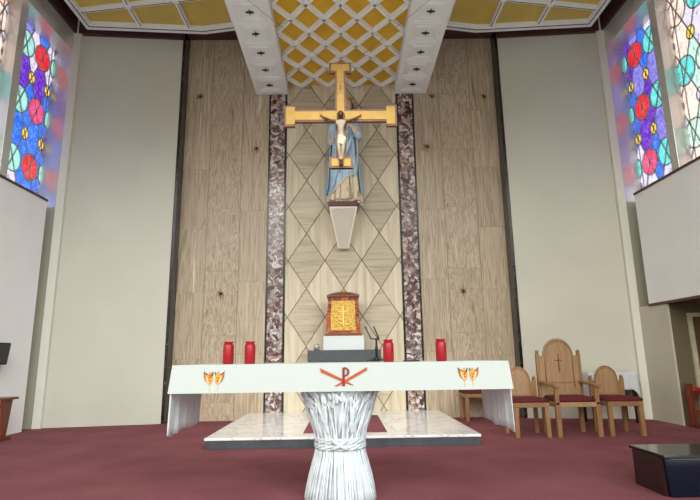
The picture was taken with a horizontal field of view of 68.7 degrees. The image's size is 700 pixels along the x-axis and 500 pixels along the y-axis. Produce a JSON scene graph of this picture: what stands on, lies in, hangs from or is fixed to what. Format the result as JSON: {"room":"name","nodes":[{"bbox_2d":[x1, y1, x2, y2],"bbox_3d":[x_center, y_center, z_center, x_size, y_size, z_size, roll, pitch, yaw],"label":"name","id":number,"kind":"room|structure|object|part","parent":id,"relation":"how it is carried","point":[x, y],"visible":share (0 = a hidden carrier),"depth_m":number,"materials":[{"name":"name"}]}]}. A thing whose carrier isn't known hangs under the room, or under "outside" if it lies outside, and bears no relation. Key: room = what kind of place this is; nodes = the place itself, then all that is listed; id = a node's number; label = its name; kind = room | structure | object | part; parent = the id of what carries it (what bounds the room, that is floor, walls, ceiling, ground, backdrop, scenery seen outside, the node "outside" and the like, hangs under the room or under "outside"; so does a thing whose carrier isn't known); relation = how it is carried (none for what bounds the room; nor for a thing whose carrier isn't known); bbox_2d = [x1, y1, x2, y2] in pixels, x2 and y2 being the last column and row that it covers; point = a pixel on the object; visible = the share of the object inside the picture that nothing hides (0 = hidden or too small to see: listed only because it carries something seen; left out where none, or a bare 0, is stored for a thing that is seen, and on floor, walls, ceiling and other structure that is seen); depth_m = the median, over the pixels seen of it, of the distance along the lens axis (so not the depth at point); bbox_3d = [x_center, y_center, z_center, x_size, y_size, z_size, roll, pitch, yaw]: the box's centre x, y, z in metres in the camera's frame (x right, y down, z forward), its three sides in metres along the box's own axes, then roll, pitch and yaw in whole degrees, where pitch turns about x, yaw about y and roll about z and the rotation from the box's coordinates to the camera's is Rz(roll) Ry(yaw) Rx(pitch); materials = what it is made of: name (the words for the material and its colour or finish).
{"room":"house of worship","nodes":[
{"label":"house of worship","id":0,"kind":"room"},
{"bbox_2d":[0,177,46,434],"bbox_3d":[-5.377,-1.518,5.162,0.700,7.330,8.400,-1,-12,-1],"label":"wall","id":1,"kind":"structure","parent":0,"point":[22,213],"depth_m":7.76,"materials":[{"name":"white paint"}]},
{"bbox_2d":[0,0,8,61],"bbox_3d":[-5.429,-2.591,7.286,0.024,3.100,1.180,-1,-12,-1],"label":"window","id":2,"kind":"structure","parent":1,"relation":"in","point":[3,3],"depth_m":8.02,"materials":[{"name":"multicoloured glass"}]},
{"bbox_3d":[-5.433,-2.591,7.286,0.016,3.100,1.180,-1,-12,-1],"label":"stained glass","id":3,"kind":"part","parent":2,"relation":"part of","materials":[{"name":"glass"}]},
{"bbox_2d":[0,343,10,364],"bbox_3d":[-4.900,1.448,7.066,0.237,0.330,0.387,-1,-12,-1],"label":"loudspeaker","id":4,"kind":"object","parent":1,"relation":"attached to","point":[4,347],"visible":1,"depth_m":7.11,"materials":[{"name":"black plastic"}]},
{"bbox_2d":[0,3,27,176],"bbox_3d":[-5.338,-3.134,4.694,0.320,3.100,6.820,-1,-12,-1],"label":"trim","id":5,"kind":"structure","parent":1,"relation":"attached to","point":[17,13],"depth_m":7.96,"materials":[{"name":"grey paint"}]},
{"bbox_2d":[0,174,47,201],"bbox_3d":[-5.235,-1.609,4.812,0.455,0.040,7.675,-1,-12,-1],"label":"trim","id":6,"kind":"structure","parent":1,"relation":"attached to","point":[1,176],"depth_m":7.90,"materials":[{"name":"brown wood"}]},
{"bbox_2d":[7,24,54,193],"bbox_3d":[-5.443,-2.314,8.608,0.024,3.100,1.180,-1,-12,-1],"label":"window","id":7,"kind":"structure","parent":1,"relation":"in","point":[25,163],"depth_m":8.76,"materials":[{"name":"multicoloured glass"}]},
{"bbox_2d":[6,0,73,51],"bbox_3d":[-5.335,-4.817,5.659,0.490,0.670,8.020,-1,-12,-1],"label":"trim","id":8,"kind":"structure","parent":1,"relation":"attached to","point":[42,17],"depth_m":8.87,"materials":[{"name":"grey paint"}]},
{"bbox_2d":[31,19,82,428],"bbox_3d":[-5.039,-0.677,9.210,0.115,7.330,0.740,-1,-12,-1],"label":"pillar","id":9,"kind":"structure","parent":1,"relation":"attached to","point":[58,225],"depth_m":8.76,"materials":[{"name":"paint"}]},
{"bbox_2d":[48,0,184,40],"bbox_3d":[-4.461,-4.939,6.041,2.550,0.300,8.700,-1,-12,-1],"label":"trim","id":10,"kind":"structure","parent":1,"relation":"attached to","point":[60,6],"depth_m":9.65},
{"bbox_2d":[22,52,71,428],"bbox_3d":[-5.413,-0.679,9.175,0.636,7.330,0.600,-1,-12,-1],"label":"wall","id":11,"kind":"structure","parent":0,"point":[49,175],"depth_m":8.97,"materials":[{"name":"grey paint"}]},
{"bbox_2d":[43,36,182,427],"bbox_3d":[-4.122,-0.666,9.322,1.820,7.330,0.735,-1,-12,-1],"label":"wall","id":12,"kind":"structure","parent":0,"point":[106,364],"depth_m":9.01,"materials":[{"name":"beige paint"}]},
{"bbox_2d":[225,0,287,94],"bbox_3d":[-1.494,-4.244,6.868,0.620,1.082,6.740,-1,-12,-1],"label":"ceiling beam","id":13,"kind":"structure","parent":0,"point":[256,32],"depth_m":8.42,"materials":[{"name":"white paint"}]},
{"bbox_3d":[-1.497,-3.550,7.636,0.490,0.014,0.490,-1,-12,-1],"label":"panel moulding","id":14,"kind":"part","parent":13,"relation":"part of","materials":[{"name":"white paint"}]},
{"bbox_3d":[-1.502,-3.443,8.149,0.490,0.014,0.490,-1,-12,-1],"label":"panel moulding","id":15,"kind":"part","parent":13,"relation":"part of","materials":[{"name":"white paint"}]},
{"bbox_3d":[-1.508,-3.336,8.662,0.490,0.014,0.490,-1,-12,-1],"label":"panel moulding","id":16,"kind":"part","parent":13,"relation":"part of","materials":[{"name":"white paint"}]},
{"bbox_3d":[-1.514,-3.229,9.175,0.490,0.014,0.490,-1,-12,-1],"label":"panel moulding","id":17,"kind":"part","parent":13,"relation":"part of","materials":[{"name":"white paint"}]},
{"bbox_3d":[-1.519,-3.121,9.688,0.490,0.014,0.490,-1,-12,-1],"label":"panel moulding","id":18,"kind":"part","parent":13,"relation":"part of","materials":[{"name":"white paint"}]},
{"bbox_2d":[248,0,426,169],"bbox_3d":[-0.130,-2.371,6.766,3.044,2.692,0.183,-1,-12,-1],"label":"cross","id":19,"kind":"object","parent":13,"relation":"hanging from","point":[340,116],"visible":1,"depth_m":6.67,"materials":[{"name":"brown wood"}]},
{"bbox_3d":[-0.122,-1.767,6.705,1.470,1.485,0.055,-1,-12,-1],"label":"cross frame","id":20,"kind":"part","parent":19,"relation":"part of","materials":[{"name":"brown wood"}]},
{"bbox_2d":[66,3,603,39],"bbox_3d":[0.758,-5.162,6.349,13.000,0.120,9.100,-1,-12,-1],"label":"ceiling","id":21,"kind":"structure","parent":0,"point":[449,34],"depth_m":10.22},
{"bbox_2d":[64,0,234,33],"bbox_3d":[-3.342,-4.752,6.659,3.000,0.123,6.157,-1,-12,-1],"label":"ceiling panel","id":22,"kind":"object","parent":21,"relation":"attached to","point":[163,16],"visible":0.8,"depth_m":9.23,"materials":[{"name":"yellow paint"}]},
{"bbox_2d":[271,0,409,88],"bbox_3d":[-0.135,-3.933,6.838,2.178,0.100,6.778,-1,-12,-1],"label":"lattice","id":23,"kind":"object","parent":21,"relation":"attached to","point":[337,31],"visible":0.91,"depth_m":8.60,"materials":[{"name":"paint"}]},
{"bbox_2d":[446,0,610,32],"bbox_3d":[3.057,-4.824,6.744,3.000,0.123,6.157,-1,-12,-1],"label":"ceiling panel","id":24,"kind":"object","parent":21,"relation":"attached to","point":[475,16],"visible":0.82,"depth_m":9.35,"materials":[{"name":"yellow paint"}]},
{"bbox_2d":[172,39,519,420],"bbox_3d":[-0.137,-0.641,9.709,6.400,7.330,0.254,-1,-12,-1],"label":"wall","id":25,"kind":"structure","parent":0,"point":[223,233],"depth_m":9.54,"materials":[{"name":"brown wood"}]},
{"bbox_2d":[161,33,189,423],"bbox_3d":[-3.200,-0.637,9.523,0.070,7.330,0.450,-1,-12,-1],"label":"trim","id":26,"kind":"structure","parent":25,"relation":"attached to","point":[186,44],"depth_m":9.31,"materials":[{"name":"black stone"}]},
{"bbox_2d":[265,94,284,412],"bbox_3d":[-1.366,-0.199,9.472,0.275,6.400,0.050,-1,-12,-1],"label":"pillar","id":27,"kind":"structure","parent":25,"relation":"attached to","point":[277,138],"depth_m":9.43,"materials":[{"name":"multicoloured stone"}]},
{"bbox_2d":[263,95,286,412],"bbox_3d":[-1.366,-0.197,9.480,0.350,6.400,0.036,-1,-12,-1],"label":"trim","id":28,"kind":"structure","parent":25,"relation":"attached to","point":[285,166],"depth_m":9.42,"materials":[{"name":"black stone"}]},
{"bbox_2d":[328,201,357,249],"bbox_3d":[-0.120,-0.438,9.255,0.524,0.765,0.560,-1,-12,-1],"label":"corbel","id":29,"kind":"object","parent":25,"relation":"attached to","point":[342,213],"visible":1,"depth_m":9.15,"materials":[{"name":"beige stone"}]},
{"bbox_2d":[325,95,363,206],"bbox_3d":[-0.105,-1.863,9.543,0.688,2.142,0.553,2,-12,-13],"label":"statue","id":30,"kind":"object","parent":29,"relation":"on","point":[342,184],"visible":0.64,"depth_m":9.35,"materials":[{"name":"blue ceramic"}]},
{"bbox_3d":[-0.105,-1.563,9.296,0.520,1.143,0.090,0,-12,-6],"label":"mantle trim","id":31,"kind":"part","parent":30,"relation":"part of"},
{"bbox_2d":[397,93,423,410],"bbox_3d":[1.109,-0.226,9.505,0.275,6.400,0.050,-1,-12,-1],"label":"pillar","id":32,"kind":"structure","parent":25,"relation":"attached to","point":[405,124],"depth_m":9.46,"materials":[{"name":"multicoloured stone"}]},
{"bbox_2d":[395,94,425,409],"bbox_3d":[1.108,-0.225,9.513,0.350,6.400,0.036,-1,-12,-1],"label":"trim","id":33,"kind":"structure","parent":25,"relation":"attached to","point":[396,101],"depth_m":9.47,"materials":[{"name":"black stone"}]},
{"bbox_2d":[490,32,527,417],"bbox_3d":[2.930,-0.706,9.605,0.070,7.330,0.450,-1,-12,-1],"label":"trim","id":34,"kind":"structure","parent":25,"relation":"attached to","point":[494,47],"depth_m":9.46,"materials":[{"name":"black stone"}]},
{"bbox_2d":[0,416,699,499],"bbox_3d":[0.947,2.365,5.953,12.800,0.120,6.600,-1,-12,-1],"label":"floor","id":35,"kind":"structure","parent":0,"point":[119,462],"depth_m":5.09,"materials":[{"name":"carpet"}]},
{"bbox_2d":[0,397,18,441],"bbox_3d":[-4.815,2.304,6.965,0.365,0.570,0.320,-1,-12,-1],"label":"desk","id":36,"kind":"object","parent":35,"relation":"on","point":[5,402],"visible":1,"depth_m":6.95,"materials":[{"name":"brown wood"}]},
{"bbox_3d":[-4.708,2.317,6.963,0.040,0.540,0.320,-1,-12,-1],"label":"panel","id":37,"kind":"part","parent":36,"relation":"part of","materials":[{"name":"brown wood"}]},
{"bbox_2d":[300,391,378,499],"bbox_3d":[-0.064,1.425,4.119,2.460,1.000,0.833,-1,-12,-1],"label":"pedestal","id":38,"kind":"object","parent":35,"relation":"on","point":[340,469],"visible":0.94,"depth_m":3.82,"materials":[{"name":"white stone"}]},
{"bbox_2d":[167,360,514,436],"bbox_3d":[-0.067,1.178,4.164,2.553,0.516,0.875,-1,-12,-1],"label":"altar cloth","id":39,"kind":"object","parent":38,"relation":"on","point":[187,383],"visible":1,"depth_m":3.78,"materials":[{"name":"white fabric"}]},
{"bbox_2d":[222,342,233,363],"bbox_3d":[-0.976,0.826,4.108,0.086,0.178,0.086,-1,-12,-1],"label":"votive candle","id":40,"kind":"object","parent":39,"relation":"on","point":[228,347],"visible":0.93,"depth_m":4.07,"materials":[{"name":"red glass"}]},
{"bbox_2d":[244,341,255,363],"bbox_3d":[-0.803,0.824,4.110,0.086,0.178,0.086,-1,-12,-1],"label":"votive candle","id":41,"kind":"object","parent":39,"relation":"on","point":[249,356],"visible":1,"depth_m":4.08,"materials":[{"name":"red glass"}]},
{"bbox_2d":[364,326,382,361],"bbox_3d":[0.216,0.802,4.379,0.147,0.303,0.135,-8,-14,31],"label":"stand","id":42,"kind":"object","parent":39,"relation":"on","point":[376,358],"visible":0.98,"depth_m":4.36,"materials":[{"name":"black metal"}]},
{"bbox_3d":[0.226,0.848,4.372,0.028,0.170,0.027,-1,-12,-1],"label":"post","id":43,"kind":"part","parent":42,"relation":"part of","materials":[{"name":"black metal"}]},
{"bbox_2d":[383,339,393,361],"bbox_3d":[0.309,0.811,4.125,0.086,0.178,0.086,-1,-12,-1],"label":"votive candle","id":44,"kind":"object","parent":39,"relation":"on","point":[388,346],"visible":0.97,"depth_m":4.09,"materials":[{"name":"red glass"}]},
{"bbox_2d":[435,339,446,360],"bbox_3d":[0.734,0.807,4.130,0.086,0.178,0.086,-1,-12,-1],"label":"votive candle","id":45,"kind":"object","parent":39,"relation":"on","point":[440,345],"visible":0.95,"depth_m":4.10,"materials":[{"name":"red glass"}]},
{"bbox_2d":[204,410,480,449],"bbox_3d":[-0.096,2.565,7.452,3.290,0.130,2.840,-1,-12,-1],"label":"dais","id":46,"kind":"object","parent":35,"relation":"on","point":[282,430],"visible":0.88,"depth_m":6.34,"materials":[{"name":"stone"}]},
{"bbox_2d":[308,349,380,362],"bbox_3d":[-0.090,2.213,8.619,1.210,1.035,0.600,-1,-12,-1],"label":"stand","id":47,"kind":"object","parent":46,"relation":"on","point":[313,355],"visible":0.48,"depth_m":8.41,"materials":[{"name":"grey stone"}]},
{"bbox_2d":[314,344,319,349],"bbox_3d":[-0.556,1.628,8.562,0.094,0.100,0.094,-1,-12,-1],"label":"glass jar","id":48,"kind":"object","parent":47,"relation":"on","point":[316,346],"visible":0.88,"depth_m":8.53,"materials":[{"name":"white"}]},
{"bbox_2d":[323,336,363,349],"bbox_3d":[-0.106,1.588,8.724,0.680,0.232,0.450,-1,-12,-1],"label":"stone block","id":49,"kind":"object","parent":47,"relation":"on","point":[329,342],"visible":0.86,"depth_m":8.50,"materials":[{"name":"white stone"}]},
{"bbox_2d":[325,290,361,335],"bbox_3d":[-0.117,1.080,8.815,0.620,0.800,0.420,-1,-12,-1],"label":"tabernacle","id":50,"kind":"object","parent":49,"relation":"on","point":[343,319],"visible":0.97,"depth_m":8.62,"materials":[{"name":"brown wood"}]},
{"bbox_3d":[-0.115,1.104,8.622,0.430,0.505,0.047,-1,-12,-1],"label":"door","id":51,"kind":"part","parent":50,"relation":"part of","materials":[{"name":"gold metal"}]},
{"bbox_2d":[303,415,386,432],"bbox_3d":[-0.069,2.453,7.256,1.040,0.008,1.850,-1,-12,-1],"label":"mat","id":52,"kind":"object","parent":46,"relation":"on","point":[375,424],"visible":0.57,"depth_m":6.82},
{"bbox_2d":[458,389,491,421],"bbox_3d":[2.103,2.381,8.567,0.484,0.885,0.483,-1,-12,-1],"label":"chair","id":53,"kind":"object","parent":35,"relation":"on","point":[470,393],"visible":0.28,"depth_m":8.34,"materials":[{"name":"brown wood"}]},
{"bbox_3d":[1.899,2.655,8.727,0.048,0.420,0.050,-1,-12,-1],"label":"leg","id":54,"kind":"part","parent":53,"relation":"part of","materials":[{"name":"brown wood"}]},
{"bbox_3d":[1.906,2.579,8.317,0.061,0.400,0.065,-1,-12,-1],"label":"leg","id":55,"kind":"part","parent":53,"relation":"part of","materials":[{"name":"brown wood"}]},
{"bbox_3d":[2.103,2.418,8.559,0.470,0.060,0.470,-1,-12,-1],"label":"seat frame","id":56,"kind":"part","parent":53,"relation":"part of","materials":[{"name":"brown wood"}]},
{"bbox_2d":[459,389,481,393],"bbox_3d":[2.103,2.359,8.558,0.470,0.055,0.457,-1,-12,-1],"label":"seat cushion","id":57,"kind":"object","parent":53,"relation":"on","point":[470,391],"depth_m":8.37,"materials":[{"name":"red fabric"}]},
{"bbox_2d":[505,367,551,437],"bbox_3d":[2.356,2.027,6.886,0.484,0.885,0.483,-1,-12,-1],"label":"chair","id":58,"kind":"object","parent":35,"relation":"on","point":[524,393],"visible":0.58,"depth_m":6.99,"materials":[{"name":"brown wood"}]},
{"bbox_3d":[2.159,2.225,6.636,0.061,0.400,0.065,-1,-12,-1],"label":"leg","id":59,"kind":"part","parent":58,"relation":"part of","materials":[{"name":"brown wood"}]},
{"bbox_3d":[2.351,1.843,7.133,0.270,0.345,0.006,-1,-12,-1],"label":"panel","id":60,"kind":"part","parent":58,"relation":"part of","materials":[{"name":"brown wood"}]},
{"bbox_3d":[2.351,1.856,7.145,0.400,0.445,0.025,-1,-12,-1],"label":"backrest","id":61,"kind":"part","parent":58,"relation":"part of","materials":[{"name":"brown wood"}]},
{"bbox_2d":[512,396,548,402],"bbox_3d":[2.356,2.004,6.878,0.470,0.055,0.457,-1,-12,-1],"label":"seat cushion","id":62,"kind":"object","parent":58,"relation":"on","point":[515,399],"depth_m":6.67,"materials":[{"name":"red fabric"}]},
{"bbox_3d":[2.357,2.063,6.879,0.470,0.060,0.470,-1,-12,-1],"label":"seat frame","id":63,"kind":"part","parent":58,"relation":"part of","materials":[{"name":"brown wood"}]},
{"bbox_3d":[2.570,1.928,7.131,0.048,0.332,0.048,-1,-12,-1],"label":"post","id":64,"kind":"part","parent":58,"relation":"part of","materials":[{"name":"brown wood"}]},
{"bbox_3d":[2.562,2.296,7.052,0.048,0.420,0.050,-1,-12,-1],"label":"leg","id":65,"kind":"part","parent":58,"relation":"part of","materials":[{"name":"brown wood"}]},
{"bbox_3d":[2.564,2.220,6.642,0.061,0.400,0.065,-1,-12,-1],"label":"leg","id":66,"kind":"part","parent":58,"relation":"part of","materials":[{"name":"brown wood"}]},
{"bbox_2d":[535,338,603,437],"bbox_3d":[2.949,1.829,6.922,0.636,1.270,0.576,-1,-12,-1],"label":"armchair","id":67,"kind":"object","parent":35,"relation":"on","point":[560,381],"visible":0.93,"depth_m":7.15,"materials":[{"name":"brown wood"}]},
{"bbox_3d":[2.652,1.750,7.203,0.052,0.668,0.052,-1,-12,-1],"label":"post","id":68,"kind":"part","parent":67,"relation":"part of","materials":[{"name":"brown wood"}]},
{"bbox_3d":[2.696,2.281,7.090,0.056,0.460,0.055,-1,-12,-1],"label":"leg","id":69,"kind":"part","parent":67,"relation":"part of","materials":[{"name":"brown wood"}]},
{"bbox_3d":[2.672,1.808,6.900,0.068,0.069,0.531,0,-12,-2],"label":"armrest","id":70,"kind":"part","parent":67,"relation":"part of","materials":[{"name":"brown wood"}]},
{"bbox_3d":[2.693,2.101,6.630,0.060,0.625,0.060,-1,-12,-1],"label":"leg","id":71,"kind":"part","parent":67,"relation":"part of","materials":[{"name":"brown wood"}]},
{"bbox_3d":[2.943,1.662,7.222,0.544,0.820,0.030,-1,-12,-1],"label":"backrest","id":72,"kind":"part","parent":67,"relation":"part of","materials":[{"name":"brown wood"}]},
{"bbox_3d":[2.942,1.598,7.216,0.500,0.643,0.014,-1,-12,-1],"label":"moulding","id":73,"kind":"part","parent":67,"relation":"part of","materials":[{"name":"brown wood"}]},
{"bbox_2d":[544,394,594,401],"bbox_3d":[2.951,1.989,6.877,0.526,0.068,0.477,-1,-12,-1],"label":"seat cushion","id":74,"kind":"object","parent":67,"relation":"on","point":[551,397],"depth_m":6.67,"materials":[{"name":"red fabric"}]},
{"bbox_3d":[2.952,2.055,6.877,0.570,0.060,0.510,-1,-12,-1],"label":"seat frame","id":75,"kind":"part","parent":67,"relation":"part of","materials":[{"name":"brown wood"}]},
{"bbox_3d":[3.236,1.743,7.211,0.052,0.668,0.052,-1,-12,-1],"label":"post","id":76,"kind":"part","parent":67,"relation":"part of","materials":[{"name":"brown wood"}]},
{"bbox_3d":[3.206,2.276,7.097,0.056,0.460,0.055,-1,-12,-1],"label":"leg","id":77,"kind":"part","parent":67,"relation":"part of","materials":[{"name":"brown wood"}]},
{"bbox_3d":[3.225,1.802,6.908,0.068,0.069,0.531,-1,-12,0],"label":"armrest","id":78,"kind":"part","parent":67,"relation":"part of","materials":[{"name":"brown wood"}]},
{"bbox_3d":[3.217,2.095,6.637,0.060,0.625,0.060,-1,-12,-1],"label":"leg","id":79,"kind":"part","parent":67,"relation":"part of","materials":[{"name":"brown wood"}]},
{"bbox_2d":[583,390,638,422],"bbox_3d":[4.079,2.316,8.071,0.740,0.755,0.400,-1,-12,-1],"label":"table","id":80,"kind":"object","parent":35,"relation":"on","point":[634,392],"visible":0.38,"depth_m":7.94,"materials":[{"name":"brown wood"}]},
{"bbox_3d":[3.748,2.369,8.220,0.050,0.722,0.050,-1,-12,-1],"label":"leg","id":81,"kind":"part","parent":80,"relation":"part of","materials":[{"name":"brown wood"}]},
{"bbox_2d":[582,371,640,396],"bbox_3d":[4.078,2.136,8.109,0.813,0.414,0.470,-1,-12,-1],"label":"tablecloth","id":82,"kind":"object","parent":80,"relation":"on","point":[630,378],"visible":0.48,"depth_m":7.93,"materials":[{"name":"white fabric"}]},
{"bbox_3d":[4.411,2.296,7.915,0.050,0.722,0.050,-1,-12,-1],"label":"leg","id":83,"kind":"part","parent":80,"relation":"part of","materials":[{"name":"brown wood"}]},
{"bbox_2d":[588,365,646,436],"bbox_3d":[3.586,2.013,6.903,0.484,0.885,0.483,-1,-12,-1],"label":"chair","id":84,"kind":"object","parent":35,"relation":"on","point":[612,390],"visible":0.91,"depth_m":7.03,"materials":[{"name":"brown wood"}]},
{"bbox_3d":[3.364,1.919,7.142,0.048,0.332,0.048,-1,-12,-1],"label":"post","id":85,"kind":"part","parent":84,"relation":"part of","materials":[{"name":"brown wood"}]},
{"bbox_3d":[3.382,2.287,7.063,0.048,0.420,0.050,-1,-12,-1],"label":"leg","id":86,"kind":"part","parent":84,"relation":"part of","materials":[{"name":"brown wood"}]},
{"bbox_3d":[3.581,1.842,7.161,0.400,0.445,0.025,-1,-12,-1],"label":"backrest","id":87,"kind":"part","parent":84,"relation":"part of","materials":[{"name":"brown wood"}]},
{"bbox_3d":[3.581,1.829,7.149,0.270,0.345,0.006,-1,-12,-1],"label":"panel","id":88,"kind":"part","parent":84,"relation":"part of","materials":[{"name":"brown wood"}]},
{"bbox_3d":[3.389,2.211,6.653,0.061,0.400,0.065,-1,-12,-1],"label":"leg","id":89,"kind":"part","parent":84,"relation":"part of","materials":[{"name":"brown wood"}]},
{"bbox_2d":[592,395,642,401],"bbox_3d":[3.586,1.991,6.894,0.470,0.055,0.457,-1,-12,-1],"label":"seat cushion","id":90,"kind":"object","parent":84,"relation":"on","point":[603,398],"depth_m":6.68,"materials":[{"name":"red fabric"}]},
{"bbox_3d":[3.587,2.050,6.896,0.470,0.060,0.470,-1,-12,-1],"label":"seat frame","id":91,"kind":"part","parent":84,"relation":"part of","materials":[{"name":"brown wood"}]},
{"bbox_3d":[3.800,1.914,7.148,0.048,0.332,0.048,-1,-12,-1],"label":"post","id":92,"kind":"part","parent":84,"relation":"part of","materials":[{"name":"brown wood"}]},
{"bbox_3d":[3.792,2.282,7.069,0.048,0.420,0.050,-1,-12,-1],"label":"leg","id":93,"kind":"part","parent":84,"relation":"part of","materials":[{"name":"brown wood"}]},
{"bbox_3d":[3.794,2.207,6.658,0.061,0.400,0.065,-1,-12,-1],"label":"leg","id":94,"kind":"part","parent":84,"relation":"part of","materials":[{"name":"brown wood"}]},
{"bbox_2d":[629,443,699,497],"bbox_3d":[2.946,1.720,4.030,1.220,0.300,0.490,-1,-12,-1],"label":"box","id":95,"kind":"object","parent":35,"relation":"on","point":[668,470],"visible":1,"depth_m":3.86,"materials":[{"name":"black paint"}]},
{"bbox_3d":[2.359,1.743,4.034,0.022,0.274,0.400,-1,-12,-1],"label":"panel","id":96,"kind":"part","parent":95,"relation":"part of","materials":[{"name":"brown wood"}]},
{"bbox_3d":[2.944,1.586,4.058,1.220,0.025,0.490,-1,-12,-1],"label":"lid","id":97,"kind":"part","parent":95,"relation":"part of","materials":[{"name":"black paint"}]},
{"bbox_2d":[683,383,699,428],"bbox_3d":[5.235,2.186,7.156,0.760,0.605,0.510,-1,-12,-1],"label":"kneeler","id":98,"kind":"object","parent":35,"relation":"on","point":[690,392],"visible":1,"depth_m":7.33,"materials":[{"name":"brown wood"}]},
{"bbox_3d":[5.230,2.015,7.401,0.600,0.060,0.100,-1,-12,-1],"label":"padded rail","id":99,"kind":"part","parent":98,"relation":"part of","materials":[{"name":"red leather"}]},
{"bbox_2d":[394,0,453,93],"bbox_3d":[1.215,-4.274,6.904,0.620,1.082,6.740,-1,-12,-1],"label":"ceiling beam","id":100,"kind":"structure","parent":0,"point":[424,30],"depth_m":8.46,"materials":[{"name":"white paint"}]},
{"bbox_3d":[1.190,-3.152,9.724,0.490,0.014,0.490,-1,-12,-1],"label":"panel moulding","id":101,"kind":"part","parent":100,"relation":"part of","materials":[{"name":"white paint"}]},
{"bbox_3d":[1.196,-3.259,9.211,0.490,0.014,0.490,-1,-12,-1],"label":"panel moulding","id":102,"kind":"part","parent":100,"relation":"part of","materials":[{"name":"white paint"}]},
{"bbox_3d":[1.202,-3.366,8.698,0.490,0.014,0.490,-1,-12,-1],"label":"panel moulding","id":103,"kind":"part","parent":100,"relation":"part of","materials":[{"name":"white paint"}]},
{"bbox_3d":[1.207,-3.473,8.185,0.490,0.014,0.490,-1,-12,-1],"label":"panel moulding","id":104,"kind":"part","parent":100,"relation":"part of","materials":[{"name":"white paint"}]},
{"bbox_3d":[1.213,-3.581,7.673,0.490,0.014,0.490,-1,-12,-1],"label":"panel moulding","id":105,"kind":"part","parent":100,"relation":"part of","materials":[{"name":"white paint"}]},
{"bbox_2d":[497,33,637,418],"bbox_3d":[3.857,-0.756,9.429,1.820,7.330,0.735,-1,-12,-1],"label":"wall","id":106,"kind":"structure","parent":0,"point":[570,274],"depth_m":9.22,"materials":[{"name":"beige paint"}]},
{"bbox_2d":[606,49,648,306],"bbox_3d":[5.150,-0.797,9.316,0.636,7.330,0.600,-1,-12,-1],"label":"wall","id":107,"kind":"structure","parent":0,"point":[630,170],"depth_m":9.21,"materials":[{"name":"grey paint"}]},
{"bbox_2d":[639,304,685,425],"bbox_3d":[4.883,1.770,8.066,0.030,1.800,0.790,-1,-12,-1],"label":"wall pier","id":108,"kind":"object","parent":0,"point":[658,341],"visible":0.93,"depth_m":7.99,"materials":[{"name":"grey paint"}]},
{"bbox_2d":[635,159,699,303],"bbox_3d":[5.189,-2.527,5.489,0.700,5.510,8.400,-1,-12,-1],"label":"wall","id":109,"kind":"structure","parent":0,"point":[668,211],"depth_m":7.69,"materials":[{"name":"white paint"}]},
{"bbox_2d":[495,0,626,38],"bbox_3d":[4.187,-5.035,6.156,2.550,0.300,8.700,-1,-12,-1],"label":"trim","id":110,"kind":"structure","parent":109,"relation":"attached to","point":[614,6],"depth_m":9.78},
{"bbox_2d":[595,17,652,418],"bbox_3d":[4.775,-0.787,9.341,0.115,7.330,0.740,-1,-12,-1],"label":"trim","id":111,"kind":"structure","parent":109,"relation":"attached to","point":[633,301],"depth_m":8.92,"materials":[{"name":"paint"}]},
{"bbox_2d":[603,0,652,48],"bbox_3d":[5.073,-4.934,5.797,0.490,0.670,8.020,-1,-12,-1],"label":"trim","id":112,"kind":"structure","parent":109,"relation":"attached to","point":[633,15],"depth_m":9.04,"materials":[{"name":"grey paint"}]},
{"bbox_2d":[622,20,671,187],"bbox_3d":[5.159,-2.433,8.749,0.024,3.100,1.180,-1,-12,-1],"label":"window","id":113,"kind":"structure","parent":109,"relation":"in","point":[651,141],"depth_m":8.90,"materials":[{"name":"multicoloured glass"}]},
{"bbox_2d":[633,156,699,194],"bbox_3d":[5.068,-1.727,4.935,0.455,0.040,7.645,-1,-12,-1],"label":"trim","id":114,"kind":"structure","parent":109,"relation":"attached to","point":[698,157],"depth_m":7.74,"materials":[{"name":"brown wood"}]},
{"bbox_2d":[647,0,691,170],"bbox_3d":[5.140,-3.251,4.833,0.320,3.100,6.820,-1,-12,-1],"label":"trim","id":115,"kind":"structure","parent":109,"relation":"attached to","point":[680,151],"depth_m":8.03,"materials":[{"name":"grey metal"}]},
{"bbox_2d":[666,0,699,159],"bbox_3d":[5.173,-2.709,7.428,0.024,3.100,1.180,-1,-12,-1],"label":"window","id":116,"kind":"structure","parent":109,"relation":"in","point":[684,14],"depth_m":7.79,"materials":[{"name":"multicoloured glass"}]},
{"bbox_2d":[669,301,699,424],"bbox_3d":[6.097,0.909,4.270,2.315,1.900,7.400,-1,-12,-1],"label":"wall","id":117,"kind":"structure","parent":0,"point":[686,372],"depth_m":7.75,"materials":[{"name":"beige paint"}]},
{"bbox_2d":[648,295,699,305],"bbox_3d":[5.025,0.109,4.551,0.312,0.040,7.645,-1,-12,-1],"label":"trim","id":118,"kind":"structure","parent":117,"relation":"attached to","point":[692,298],"depth_m":7.59,"materials":[{"name":"brown wood"}]},
{"bbox_2d":[686,313,699,403],"bbox_3d":[5.643,1.757,7.662,0.950,1.640,0.104,-1,-12,-1],"label":"door","id":119,"kind":"structure","parent":117,"relation":"in","point":[693,319],"depth_m":7.74,"materials":[{"name":"brown wood"}]}
]}

